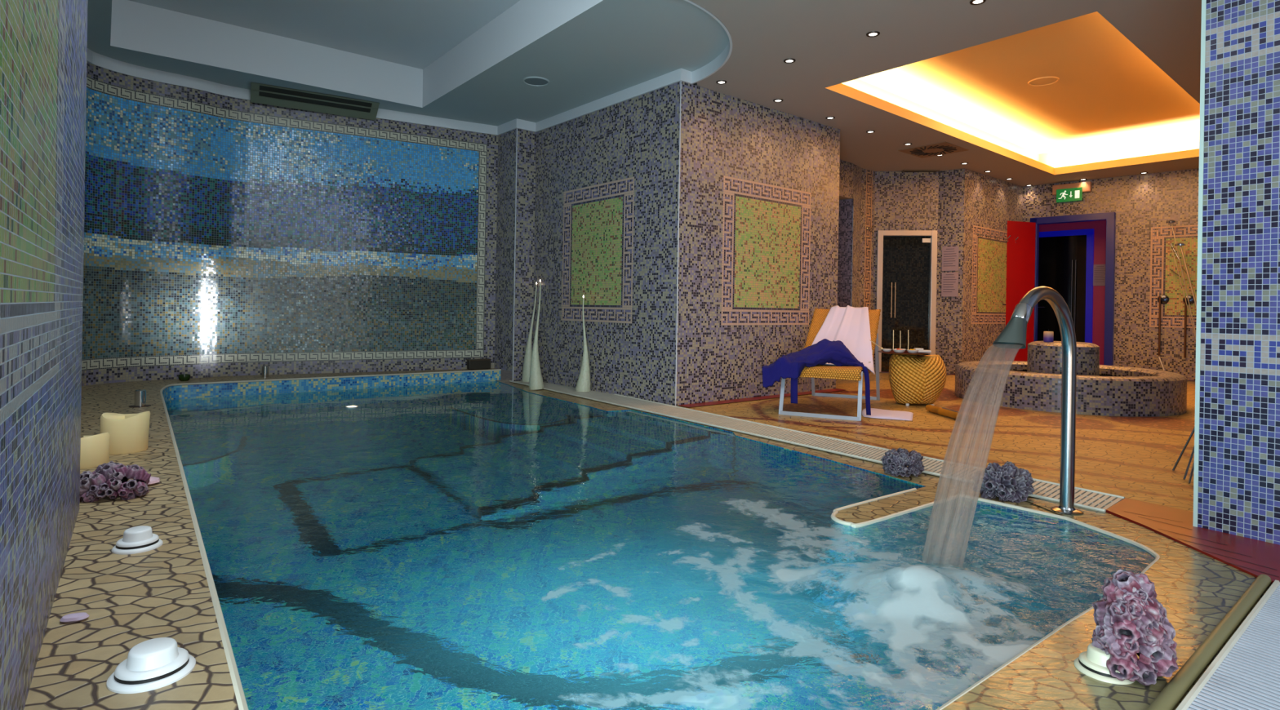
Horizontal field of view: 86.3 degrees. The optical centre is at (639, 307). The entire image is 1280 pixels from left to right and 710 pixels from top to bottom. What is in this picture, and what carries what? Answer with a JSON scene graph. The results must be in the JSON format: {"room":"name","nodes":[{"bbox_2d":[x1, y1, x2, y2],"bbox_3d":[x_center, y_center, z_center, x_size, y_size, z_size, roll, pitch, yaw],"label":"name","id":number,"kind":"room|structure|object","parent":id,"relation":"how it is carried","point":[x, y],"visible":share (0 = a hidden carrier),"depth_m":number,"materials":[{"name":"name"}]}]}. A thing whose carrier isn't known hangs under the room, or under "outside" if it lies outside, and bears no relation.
{"room":"indoor spa pool","nodes":[
{"label":"indoor spa pool","id":0,"kind":"room"},
{"bbox_2d":[0,0,88,709],"bbox_3d":[-1.382,-0.656,1.630,1.127,2.746,1.530,1,0,0],"label":"wall","id":1,"kind":"structure","parent":0,"point":[43,43],"depth_m":1.31,"materials":[{"name":"tile"}]},
{"bbox_2d":[23,368,496,709],"bbox_3d":[-2.289,0.702,3.911,5.342,0.001,8.339,1,0,0],"label":"ledge","id":2,"kind":"object","parent":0,"point":[129,601],"visible":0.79,"depth_m":1.72,"materials":[{"name":"beige stone"}]},
{"bbox_2d":[59,613,88,623],"bbox_3d":[-1.298,0.711,1.566,0.055,0.015,0.033,1,0,-17],"label":"pebble","id":3,"kind":"object","parent":2,"relation":"on","point":[76,617],"visible":1,"depth_m":1.56,"materials":[{"name":"grey"}]},
{"bbox_2d":[80,432,109,469],"bbox_3d":[-2.472,0.628,3.029,0.184,0.143,0.184,1,0,0],"label":"pillar candle","id":4,"kind":"object","parent":2,"relation":"on","point":[95,449],"visible":0.62,"depth_m":2.99,"materials":[{"name":"beige wax"}]},
{"bbox_2d":[79,461,151,502],"bbox_3d":[-1.981,0.662,2.553,0.248,0.168,0.185,1,0,-22],"label":"cluster","id":5,"kind":"object","parent":2,"relation":"on","point":[110,479],"visible":0.88,"depth_m":2.51,"materials":[{"name":"purple stone"}]},
{"bbox_2d":[100,411,150,454],"bbox_3d":[-2.504,0.601,3.330,0.211,0.195,0.188,1,0,0],"label":"candle","id":6,"kind":"object","parent":2,"relation":"on","point":[128,433],"visible":0.89,"depth_m":3.27,"materials":[{"name":"beige wax"}]},
{"bbox_2d":[111,525,163,555],"bbox_3d":[-1.500,0.688,2.038,0.124,0.055,0.124,1,0,0],"label":"jet fitting","id":7,"kind":"object","parent":2,"relation":"on","point":[136,540],"visible":1,"depth_m":2.01,"materials":[{"name":"white plastic"}]},
{"bbox_2d":[128,389,151,407],"bbox_3d":[-3.469,0.627,4.735,0.125,0.112,0.125,1,0,0],"label":"stud","id":8,"kind":"object","parent":2,"relation":"on","point":[140,394],"visible":1,"depth_m":4.71,"materials":[{"name":"grey metal"}]},
{"bbox_2d":[106,637,195,693],"bbox_3d":[-0.965,0.697,1.351,0.144,0.055,0.144,1,0,0],"label":"jet fitting","id":9,"kind":"object","parent":2,"relation":"on","point":[155,664],"visible":1,"depth_m":1.32,"materials":[{"name":"white plastic"}]},
{"bbox_2d":[147,476,159,485],"bbox_3d":[-1.963,0.693,2.730,0.075,0.030,0.079,1,0,-6],"label":"shell","id":10,"kind":"object","parent":2,"relation":"on","point":[153,480],"visible":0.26,"depth_m":2.72,"materials":[{"name":"pink ceramic"}]},
{"bbox_2d":[177,373,190,381],"bbox_3d":[-4.186,0.642,6.268,0.096,0.058,0.096,1,0,0],"label":"bowl","id":11,"kind":"object","parent":2,"relation":"on","point":[184,377],"visible":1,"depth_m":6.23,"materials":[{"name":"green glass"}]},
{"bbox_2d":[261,365,268,377],"bbox_3d":[-3.674,0.624,6.687,0.060,0.112,0.060,1,0,0],"label":"stud","id":12,"kind":"object","parent":2,"relation":"on","point":[264,368],"visible":1,"depth_m":6.66,"materials":[{"name":"grey metal"}]},
{"bbox_2d":[466,358,491,369],"bbox_3d":[-1.858,0.648,7.869,0.268,0.112,0.086,1,0,-37],"label":"storage box","id":13,"kind":"object","parent":2,"relation":"on","point":[472,364],"visible":1,"depth_m":7.83,"materials":[{"name":"black plastic"}]},
{"bbox_2d":[81,61,497,386],"bbox_3d":[-3.648,-0.693,6.481,0.946,2.746,4.901,1,0,41],"label":"wall","id":14,"kind":"structure","parent":0,"point":[238,237],"depth_m":6.92,"materials":[{"name":"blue tile"}]},
{"bbox_2d":[250,82,379,119],"bbox_3d":[-3.295,-2.091,6.954,1.167,0.134,0.263,1,0,-31],"label":"air vent","id":15,"kind":"object","parent":14,"relation":"in","point":[264,94],"visible":1,"depth_m":6.92,"materials":[{"name":"grey metal"}]},
{"bbox_2d":[162,370,500,401],"bbox_3d":[-2.349,0.812,4.063,2.794,0.198,7.316,1,0,-10],"label":"wall","id":16,"kind":"structure","parent":0,"point":[301,385],"depth_m":6.74,"materials":[{"name":"tile"}]},
{"bbox_2d":[160,368,501,709],"bbox_3d":[-2.348,0.707,4.064,2.808,0.018,7.328,1,0,-10],"label":"trim","id":17,"kind":"structure","parent":16,"relation":"attached to","point":[237,684],"depth_m":2.03,"materials":[{"name":"beige stone"}]},
{"bbox_2d":[110,0,602,107],"bbox_3d":[-1.439,-2.335,4.055,2.640,0.410,6.204,1,0,-38],"label":"ceiling","id":18,"kind":"structure","parent":0,"point":[410,52],"depth_m":6.14,"materials":[{"name":"white paint"}]},
{"bbox_2d":[87,0,728,125],"bbox_3d":[-2.725,-2.151,3.065,8.480,0.001,10.530,1,0,0],"label":"ceiling","id":19,"kind":"structure","parent":0,"point":[611,46],"depth_m":5.90,"materials":[{"name":"grey paint"}]},
{"bbox_2d":[86,0,732,135],"bbox_3d":[-0.652,-2.065,3.214,5.292,0.104,9.629,1,0,-38],"label":"trim","id":20,"kind":"structure","parent":19,"relation":"attached to","point":[94,58],"depth_m":6.55,"materials":[{"name":"white paint"}]},
{"bbox_2d":[522,75,549,86],"bbox_3d":[-0.971,-2.116,6.376,0.250,0.012,0.250,1,0,0],"label":"ceiling speaker","id":21,"kind":"object","parent":19,"relation":"attached to","point":[535,81],"visible":1,"depth_m":6.37,"materials":[{"name":"grey paint"}]},
{"bbox_2d":[524,78,547,84],"bbox_3d":[-0.971,-2.118,6.376,0.218,0.008,0.218,1,0,0],"label":"grille","id":22,"kind":"object","parent":21,"relation":"attached to","point":[526,81],"depth_m":6.38,"materials":[{"name":"grey"}]},
{"bbox_2d":[494,128,516,371],"bbox_3d":[-1.551,-0.659,7.862,0.001,2.746,0.440,1,0,-40],"label":"wall","id":23,"kind":"structure","parent":0,"point":[506,173],"depth_m":7.86,"materials":[{"name":"purple tile"}]},
{"bbox_2d":[513,128,536,381],"bbox_3d":[-1.315,-0.595,7.774,0.250,2.866,0.001,1,0,-40],"label":"wall","id":24,"kind":"structure","parent":0,"point":[526,140],"depth_m":7.77,"materials":[{"name":"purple tile"}]},
{"bbox_2d":[512,128,517,381],"bbox_3d":[-1.410,-0.596,7.693,0.008,2.866,0.008,1,0,-40],"label":"trim","id":25,"kind":"structure","parent":24,"relation":"attached to","point":[517,128],"depth_m":7.69,"materials":[{"name":"grey"}]},
{"bbox_2d":[532,81,679,405],"bbox_3d":[-0.441,-0.580,6.927,0.001,2.866,2.420,1,0,-40],"label":"wall","id":26,"kind":"structure","parent":0,"point":[606,197],"depth_m":6.73,"materials":[{"name":"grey tile"}]},
{"bbox_2d":[675,80,681,405],"bbox_3d":[0.336,-0.568,6.000,0.008,2.866,0.008,1,0,-40],"label":"trim","id":27,"kind":"structure","parent":26,"relation":"attached to","point":[680,81],"depth_m":6.00,"materials":[{"name":"grey"}]},
{"bbox_2d":[164,380,1155,709],"bbox_3d":[-0.980,0.816,4.304,3.289,0.086,6.617,1,0,-36],"label":"pool water","id":28,"kind":"object","parent":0,"point":[482,545],"visible":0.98,"depth_m":2.31,"materials":[{"name":"blue liquid"}]},
{"bbox_2d":[345,405,358,408],"bbox_3d":[-2.394,0.824,5.667,0.100,0.020,0.100,1,0,0],"label":"tealight","id":29,"kind":"object","parent":28,"relation":"on","point":[347,406],"visible":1,"depth_m":5.65,"materials":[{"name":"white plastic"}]},
{"bbox_2d":[495,380,924,487],"bbox_3d":[0.232,1.416,4.520,2.521,1.096,7.288,1,0,-11],"label":"wall","id":30,"kind":"structure","parent":0,"point":[495,380],"depth_m":4.59,"materials":[{"name":"blue tile"}]},
{"bbox_2d":[831,488,1159,709],"bbox_3d":[0.549,0.876,2.055,3.042,0.020,1.074,1,0,-38],"label":"trim","id":31,"kind":"structure","parent":30,"relation":"attached to","point":[835,512],"depth_m":2.80,"materials":[{"name":"beige stone"}]},
{"bbox_2d":[675,81,839,406],"bbox_3d":[1.260,-0.552,6.762,2.395,2.866,0.001,1,0,-40],"label":"wall","id":32,"kind":"structure","parent":0,"point":[759,201],"depth_m":6.59,"materials":[{"name":"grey tile"}]},
{"bbox_2d":[839,195,850,199],"bbox_3d":[2.442,-1.491,9.773,1.314,0.001,1.546,1,0,0],"label":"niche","id":33,"kind":"object","parent":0,"point":[841,197],"visible":0.17,"depth_m":9.23,"materials":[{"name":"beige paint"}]},
{"bbox_2d":[837,196,853,306],"bbox_3d":[2.486,-0.532,9.710,0.001,2.866,1.200,1,0,-40],"label":"wall","id":34,"kind":"structure","parent":0,"point":[844,267],"depth_m":9.33,"materials":[{"name":"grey tile"}]},
{"bbox_2d":[839,159,862,307],"bbox_3d":[2.858,-0.526,9.263,0.038,2.866,0.729,1,0,41],"label":"wall","id":35,"kind":"structure","parent":0,"point":[850,174],"depth_m":9.34,"materials":[{"name":"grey tile"}]},
{"bbox_2d":[859,168,875,310],"bbox_3d":[3.211,-0.520,9.650,0.325,2.866,0.001,1,0,-38],"label":"wall strip","id":36,"kind":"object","parent":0,"point":[868,188],"visible":0.71,"depth_m":9.65,"materials":[{"name":"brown tile"}]},
{"bbox_2d":[497,369,1271,709],"bbox_3d":[2.985,0.913,5.900,20.000,0.001,16.200,1,0,0],"label":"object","id":37,"kind":"structure","parent":0,"point":[936,488],"depth_m":3.44,"materials":[{"name":"beige stone"}]},
{"bbox_2d":[528,280,543,390],"bbox_3d":[-1.062,0.275,7.053,0.157,1.144,0.158,1,0,0],"label":"floor lamp","id":38,"kind":"object","parent":37,"relation":"on","point":[535,380],"visible":1,"depth_m":7.02,"materials":[{"name":"beige ceramic"}]},
{"bbox_2d":[509,380,1124,512],"bbox_3d":[0.304,0.857,5.570,0.411,0.014,6.232,1,0,-36],"label":"grate","id":39,"kind":"object","parent":37,"relation":"on","point":[1087,499],"visible":0.77,"depth_m":4.44,"materials":[{"name":"white plastic"}]},
{"bbox_2d":[521,282,537,382],"bbox_3d":[-1.254,0.273,7.734,0.158,1.136,0.158,1,0,0],"label":"floor lamp","id":40,"kind":"object","parent":39,"relation":"on","point":[527,358],"visible":0.92,"depth_m":7.70,"materials":[{"name":"beige ceramic"}]},
{"bbox_2d":[575,295,591,391],"bbox_3d":[-0.568,0.363,6.910,0.157,0.988,0.158,1,0,0],"label":"floor lamp","id":41,"kind":"object","parent":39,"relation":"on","point":[584,384],"visible":1,"depth_m":6.88,"materials":[{"name":"beige ceramic"}]},
{"bbox_2d":[880,448,924,477],"bbox_3d":[1.403,0.829,3.636,0.217,0.160,0.190,1,0,-17],"label":"cluster","id":42,"kind":"object","parent":37,"relation":"on","point":[895,462],"visible":1,"depth_m":3.57,"materials":[{"name":"stone"}]},
{"bbox_2d":[971,461,1035,503],"bbox_3d":[1.720,0.830,3.217,0.278,0.207,0.235,1,0,-6],"label":"cluster","id":43,"kind":"object","parent":37,"relation":"on","point":[1011,483],"visible":0.98,"depth_m":3.15,"materials":[{"name":"stone"}]},
{"bbox_2d":[1106,497,1279,584],"bbox_3d":[2.406,0.895,2.208,0.658,0.013,1.887,1,0,-25],"label":"deck","id":44,"kind":"object","parent":37,"relation":"on","point":[1254,557],"visible":0.83,"depth_m":2.61,"materials":[{"name":"red wood"}]},
{"bbox_2d":[1175,580,1279,709],"bbox_3d":[1.419,0.876,1.101,2.376,0.014,0.913,1,0,-39],"label":"grate","id":45,"kind":"object","parent":37,"relation":"on","point":[1245,674],"visible":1,"depth_m":1.65,"materials":[{"name":"white plastic"}]},
{"bbox_2d":[872,171,938,371],"bbox_3d":[3.772,-0.511,9.700,0.871,2.866,0.001,1,0,7],"label":"wall","id":46,"kind":"structure","parent":0,"point":[904,201],"depth_m":9.70,"materials":[{"name":"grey tile"}]},
{"bbox_2d":[875,230,937,372],"bbox_3d":[3.775,-0.088,9.696,0.810,2.020,0.106,1,0,7],"label":"door","id":47,"kind":"structure","parent":46,"relation":"attached to","point":[907,260],"depth_m":9.69,"materials":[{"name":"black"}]},
{"bbox_2d":[676,374,1195,511],"bbox_3d":[5.068,0.944,6.193,9.617,0.001,8.681,1,0,0],"label":"floor","id":48,"kind":"structure","parent":0,"point":[1135,458],"depth_m":4.82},
{"bbox_2d":[678,388,846,407],"bbox_3d":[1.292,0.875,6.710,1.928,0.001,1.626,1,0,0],"label":"baseboard","id":49,"kind":"structure","parent":48,"relation":"on","point":[701,404],"depth_m":6.51,"materials":[{"name":"red wood"}]},
{"bbox_2d":[778,308,880,421],"bbox_3d":[1.755,0.448,6.151,0.652,0.886,1.471,1,0,25],"label":"lounger","id":50,"kind":"object","parent":48,"relation":"on","point":[850,373],"visible":0.55,"depth_m":5.64,"materials":[{"name":"yellow wicker"}]},
{"bbox_2d":[762,338,871,415],"bbox_3d":[1.526,0.558,5.807,0.885,0.596,0.738,1,0,25],"label":"bathrobe","id":51,"kind":"object","parent":50,"relation":"on","point":[791,365],"visible":0.97,"depth_m":5.62,"materials":[{"name":"blue fabric"}]},
{"bbox_2d":[811,305,875,374],"bbox_3d":[1.874,0.268,6.305,0.662,0.596,1.124,1,0,25],"label":"bath towel","id":52,"kind":"object","parent":50,"relation":"on","point":[849,325],"visible":0.62,"depth_m":6.49,"materials":[{"name":"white fabric"}]},
{"bbox_2d":[862,408,913,421],"bbox_3d":[2.063,0.881,5.697,0.402,0.026,0.522,1,0,23],"label":"folded towel","id":53,"kind":"object","parent":48,"relation":"on","point":[875,413],"visible":0.9,"depth_m":5.57,"materials":[{"name":"white fabric"}]},
{"bbox_2d":[888,354,946,406],"bbox_3d":[2.590,0.669,6.373,0.519,0.466,0.453,1,0,0],"label":"wicker stool","id":54,"kind":"object","parent":48,"relation":"on","point":[913,380],"visible":1,"depth_m":6.22,"materials":[{"name":"yellow wicker"}]},
{"bbox_2d":[877,350,930,355],"bbox_3d":[2.455,0.420,6.354,0.464,0.016,0.464,1,0,0],"label":"serving tray","id":55,"kind":"object","parent":54,"relation":"on","point":[905,353],"visible":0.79,"depth_m":6.22,"materials":[{"name":"red paint"}]},
{"bbox_2d":[882,348,891,351],"bbox_3d":[2.295,0.396,6.343,0.090,0.026,0.090,1,0,0],"label":"bowl","id":56,"kind":"object","parent":55,"relation":"on","point":[883,349],"visible":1,"depth_m":6.32,"materials":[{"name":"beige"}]},
{"bbox_2d":[893,349,905,353],"bbox_3d":[2.390,0.401,6.293,0.112,0.033,0.112,1,0,0],"label":"bowl","id":57,"kind":"object","parent":55,"relation":"on","point":[895,351],"visible":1,"depth_m":6.26,"materials":[{"name":"beige ceramic"}]},
{"bbox_2d":[906,349,918,353],"bbox_3d":[2.510,0.404,6.284,0.106,0.031,0.106,1,0,0],"label":"bowl","id":58,"kind":"object","parent":55,"relation":"on","point":[909,351],"visible":0.9,"depth_m":6.25,"materials":[{"name":"beige ceramic"}]},
{"bbox_2d":[914,347,931,352],"bbox_3d":[2.620,0.395,6.338,0.145,0.040,0.085,1,0,6],"label":"dish","id":59,"kind":"object","parent":55,"relation":"on","point":[920,349],"visible":0.81,"depth_m":6.30,"materials":[{"name":"beige ceramic"}]},
{"bbox_3d":[2.450,0.403,6.424,0.106,0.031,0.106,1,0,0],"label":"bowl","id":60,"kind":"object","parent":55,"relation":"on","visible":0},
{"bbox_2d":[899,330,901,349],"bbox_3d":[2.447,0.306,6.413,0.010,0.183,0.008,1,0,0],"label":"stick","id":61,"kind":"object","parent":60,"relation":"in","point":[900,331],"visible":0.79,"depth_m":6.41,"materials":[{"name":"beige wax"}]},
{"bbox_2d":[925,404,977,424],"bbox_3d":[2.537,0.867,5.589,0.066,0.069,0.672,1,0,-6],"label":"rolled towel","id":62,"kind":"object","parent":48,"relation":"on","point":[952,414],"visible":1,"depth_m":5.52,"materials":[{"name":"orange fabric"}]},
{"bbox_2d":[955,341,1186,417],"bbox_3d":[4.210,0.634,6.800,1.940,0.590,1.940,1,0,0],"label":"fountain","id":63,"kind":"object","parent":48,"relation":"on","point":[1035,384],"visible":0.89,"depth_m":6.15,"materials":[{"name":"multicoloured tile"}]},
{"bbox_2d":[1043,329,1053,342],"bbox_3d":[4.042,0.275,6.750,0.086,0.123,0.086,1,0,0],"label":"pillar candle","id":64,"kind":"object","parent":63,"relation":"on","point":[1048,336],"visible":1,"depth_m":6.72,"materials":[{"name":"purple wax"}]},
{"bbox_2d":[955,364,1186,417],"bbox_3d":[4.208,0.779,6.800,1.940,0.300,1.940,1,0,0],"label":"basin","id":65,"kind":"object","parent":63,"relation":"in","point":[1006,385],"depth_m":6.04,"materials":[{"name":"multicoloured tile"}]},
{"bbox_2d":[1172,427,1194,484],"bbox_3d":[2.957,0.679,3.690,0.430,0.459,0.168,1,0,-34],"label":"tripod stand","id":66,"kind":"object","parent":48,"relation":"on","point":[1193,431],"visible":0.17,"depth_m":3.64,"materials":[{"name":"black metal"}]},
{"bbox_2d":[689,0,1201,186],"bbox_3d":[5.532,-1.915,5.400,13.000,0.001,15.200,1,0,0],"label":"ceiling","id":67,"kind":"structure","parent":0,"point":[828,41],"depth_m":5.18,"materials":[{"name":"beige paint"}]},
{"bbox_2d":[715,80,726,84],"bbox_3d":[0.719,-1.991,6.018,0.096,0.006,0.096,1,0,0],"label":"recessed light","id":68,"kind":"object","parent":67,"relation":"in","point":[719,82],"visible":1,"depth_m":6.01,"materials":[{"name":"white"}]},
{"bbox_2d":[773,98,782,102],"bbox_3d":[1.320,-1.982,6.518,0.096,0.006,0.096,1,0,0],"label":"recessed light","id":69,"kind":"object","parent":67,"relation":"in","point":[775,100],"visible":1,"depth_m":6.51,"materials":[{"name":"white"}]},
{"bbox_2d":[783,57,795,62],"bbox_3d":[1.201,-1.984,5.477,0.096,0.006,0.096,1,0,0],"label":"recessed light","id":70,"kind":"object","parent":67,"relation":"in","point":[789,60],"visible":1,"depth_m":5.47,"materials":[{"name":"white"}]},
{"bbox_2d":[825,115,835,119],"bbox_3d":[1.974,-1.971,7.075,0.096,0.006,0.096,1,0,0],"label":"recessed light","id":71,"kind":"object","parent":67,"relation":"in","point":[830,117],"visible":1,"depth_m":7.07,"materials":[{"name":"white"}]},
{"bbox_2d":[866,130,875,133],"bbox_3d":[2.567,-1.961,7.596,0.096,0.006,0.096,1,0,0],"label":"recessed light","id":72,"kind":"object","parent":67,"relation":"in","point":[867,131],"visible":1,"depth_m":7.59,"materials":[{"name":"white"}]},
{"bbox_2d":[866,31,879,36],"bbox_3d":[1.681,-1.976,4.921,0.096,0.006,0.096,1,0,0],"label":"recessed light","id":73,"kind":"object","parent":67,"relation":"in","point":[873,33],"visible":1,"depth_m":4.92,"materials":[{"name":"white"}]},
{"bbox_2d":[901,169,940,172],"bbox_3d":[3.967,-1.933,9.729,0.500,0.016,0.300,1,0,2],"label":"ceiling vent","id":74,"kind":"object","parent":67,"relation":"in","point":[903,171],"visible":0.63,"depth_m":9.61,"materials":[{"name":"brown metal"}]},
{"bbox_2d":[897,141,968,158],"bbox_3d":[3.612,-1.940,8.405,0.600,0.012,0.600,1,0,-40],"label":"ceiling vent","id":75,"kind":"object","parent":67,"relation":"in","point":[942,148],"visible":1,"depth_m":8.38,"materials":[{"name":"brown"}]},
{"bbox_2d":[969,0,986,4],"bbox_3d":[2.168,-1.968,4.378,0.096,0.006,0.096,1,0,0],"label":"recessed light","id":76,"kind":"object","parent":67,"relation":"in","point":[971,2],"visible":1,"depth_m":4.39,"materials":[{"name":"white"}]},
{"bbox_2d":[825,11,1199,174],"bbox_3d":[4.480,-2.132,7.138,6.296,0.400,2.761,1,0,-40],"label":"cove","id":77,"kind":"object","parent":67,"relation":"in","point":[1110,105],"visible":0.47,"depth_m":7.52,"materials":[{"name":"brown paint"}]},
{"bbox_2d":[1027,75,1059,86],"bbox_3d":[4.154,-2.332,7.024,0.280,0.012,0.280,1,0,0],"label":"ceiling speaker","id":78,"kind":"object","parent":77,"relation":"attached to","point":[1042,81],"visible":1,"depth_m":7.01,"materials":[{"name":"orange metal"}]},
{"bbox_2d":[1030,77,1057,84],"bbox_3d":[4.154,-2.334,7.024,0.244,0.008,0.244,1,0,0],"label":"grille","id":79,"kind":"object","parent":78,"relation":"attached to","point":[1038,81],"depth_m":7.01,"materials":[{"name":"brown paint"}]},
{"bbox_2d":[935,168,964,374],"bbox_3d":[4.340,-0.501,9.550,0.337,2.866,0.001,1,0,36],"label":"wall column","id":80,"kind":"structure","parent":0,"point":[951,182],"depth_m":9.54,"materials":[{"name":"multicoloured tile"}]},
{"bbox_2d":[941,272,958,296],"bbox_3d":[4.330,-0.327,9.538,0.215,0.340,0.006,1,0,36],"label":"paper notice","id":81,"kind":"object","parent":80,"relation":"attached to","point":[949,281],"visible":1,"depth_m":9.54,"materials":[{"name":"grey paper"}]},
{"bbox_2d":[942,246,958,271],"bbox_3d":[4.336,-0.688,9.538,0.215,0.340,0.006,1,0,36],"label":"paper notice","id":82,"kind":"object","parent":80,"relation":"attached to","point":[949,254],"visible":1,"depth_m":9.54,"materials":[{"name":"grey paper"}]},
{"bbox_2d":[961,168,1022,362],"bbox_3d":[5.236,-0.487,10.085,1.982,2.866,0.001,1,0,-40],"label":"wall","id":83,"kind":"structure","parent":0,"point":[989,202],"depth_m":9.90,"materials":[{"name":"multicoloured tile"}]},
{"bbox_2d":[942,497,1256,709],"bbox_3d":[0.858,0.872,1.773,2.377,0.001,2.830,1,0,0],"label":"deck","id":84,"kind":"object","parent":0,"point":[1197,590],"visible":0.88,"depth_m":1.81,"materials":[{"name":"beige stone"}]},
{"bbox_2d":[992,285,1083,515],"bbox_3d":[1.664,0.399,2.819,0.659,0.977,0.124,1,0,-38],"label":"spout","id":85,"kind":"object","parent":84,"relation":"on","point":[1013,335],"visible":1,"depth_m":2.96,"materials":[{"name":"silver metal"}]},
{"bbox_2d":[1073,643,1135,684],"bbox_3d":[1.121,0.851,1.648,0.124,0.055,0.124,1,0,0],"label":"jet fitting","id":86,"kind":"object","parent":84,"relation":"on","point":[1091,663],"visible":0.67,"depth_m":1.62,"materials":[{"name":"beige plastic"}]},
{"bbox_2d":[1090,569,1178,686],"bbox_3d":[1.188,0.760,1.647,0.185,0.254,0.169,1,0,-6],"label":"cluster","id":87,"kind":"object","parent":84,"relation":"on","point":[1129,619],"visible":1,"depth_m":1.60,"materials":[{"name":"purple stone"}]},
{"bbox_2d":[1146,574,1271,709],"bbox_3d":[1.106,0.873,1.463,2.400,0.040,0.034,1,0,-39],"label":"trim","id":88,"kind":"structure","parent":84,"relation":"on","point":[1169,698],"depth_m":1.73,"materials":[{"name":"beige stone"}]},
{"bbox_2d":[1022,168,1199,380],"bbox_3d":[7.800,-0.444,8.906,0.001,2.866,5.116,1,0,-45],"label":"wall","id":89,"kind":"structure","parent":0,"point":[1142,204],"depth_m":9.57,"materials":[{"name":"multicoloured tile"}]},
{"bbox_2d":[1002,212,1115,365],"bbox_3d":[6.181,-0.189,10.322,1.606,2.402,0.590,1,0,19],"label":"door frame","id":90,"kind":"structure","parent":89,"relation":"in","point":[1022,256],"depth_m":10.39,"materials":[{"name":"blue paint"}]},
{"bbox_2d":[1037,220,1106,364],"bbox_3d":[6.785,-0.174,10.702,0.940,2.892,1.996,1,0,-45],"label":"door","id":91,"kind":"structure","parent":89,"relation":"in","point":[1068,252],"depth_m":11.01,"materials":[{"name":"black glass"}]},
{"bbox_2d":[1093,264,1105,285],"bbox_3d":[7.287,-0.519,10.804,0.007,0.340,0.200,1,0,-45],"label":"paper notice","id":92,"kind":"object","parent":91,"relation":"attached to","point":[1099,270],"visible":0.9,"depth_m":10.81,"materials":[{"name":"grey paper"}]},
{"bbox_2d":[1052,181,1091,202],"bbox_3d":[6.458,-1.727,10.211,0.093,0.272,0.500,1,0,-45],"label":"exit sign","id":93,"kind":"object","parent":89,"relation":"attached to","point":[1073,191],"visible":1,"depth_m":10.18,"materials":[{"name":"green plastic"}]},
{"bbox_2d":[1157,294,1168,370],"bbox_3d":[7.210,0.341,9.419,0.094,1.048,0.130,1,0,-45],"label":"shower","id":94,"kind":"object","parent":89,"relation":"attached to","point":[1162,299],"visible":0.99,"depth_m":9.43,"materials":[{"name":"silver metal"}]},
{"bbox_2d":[1165,219,1195,336],"bbox_3d":[7.211,-0.270,9.145,0.232,1.832,0.525,1,0,0],"label":"shower column","id":95,"kind":"structure","parent":89,"relation":"attached to","point":[1170,221],"depth_m":9.12,"materials":[{"name":"silver metal"}]},
{"bbox_2d":[1169,247,1195,338],"bbox_3d":[7.272,-0.181,9.192,0.126,1.278,0.418,1,0,-7],"label":"shower column","id":96,"kind":"structure","parent":89,"relation":"attached to","point":[1171,248],"depth_m":9.16,"materials":[{"name":"silver metal"}]},
{"bbox_2d":[1174,242,1196,309],"bbox_3d":[7.208,-0.175,9.043,0.259,1.368,0.614,1,0,11],"label":"shower column","id":97,"kind":"structure","parent":89,"relation":"attached to","point":[1180,244],"depth_m":8.95,"materials":[{"name":"silver metal"}]},
{"bbox_2d":[1182,295,1194,357],"bbox_3d":[7.410,0.249,9.220,0.094,0.845,0.130,1,0,-45],"label":"shower valve","id":98,"kind":"object","parent":89,"relation":"attached to","point":[1190,297],"visible":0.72,"depth_m":9.23,"materials":[{"name":"silver metal"}]},
{"bbox_2d":[1197,0,1279,545],"bbox_3d":[2.674,-0.529,2.192,0.792,2.866,1.154,1,0,0],"label":"wall","id":99,"kind":"structure","parent":0,"point":[1239,463],"depth_m":2.66,"materials":[{"name":"tile"}]},
{"bbox_2d":[1192,0,1206,527],"bbox_3d":[2.278,-0.535,2.769,0.014,2.866,0.014,1,0,-40],"label":"trim","id":100,"kind":"structure","parent":99,"relation":"attached to","point":[1203,2],"depth_m":2.76,"materials":[{"name":"grey"}]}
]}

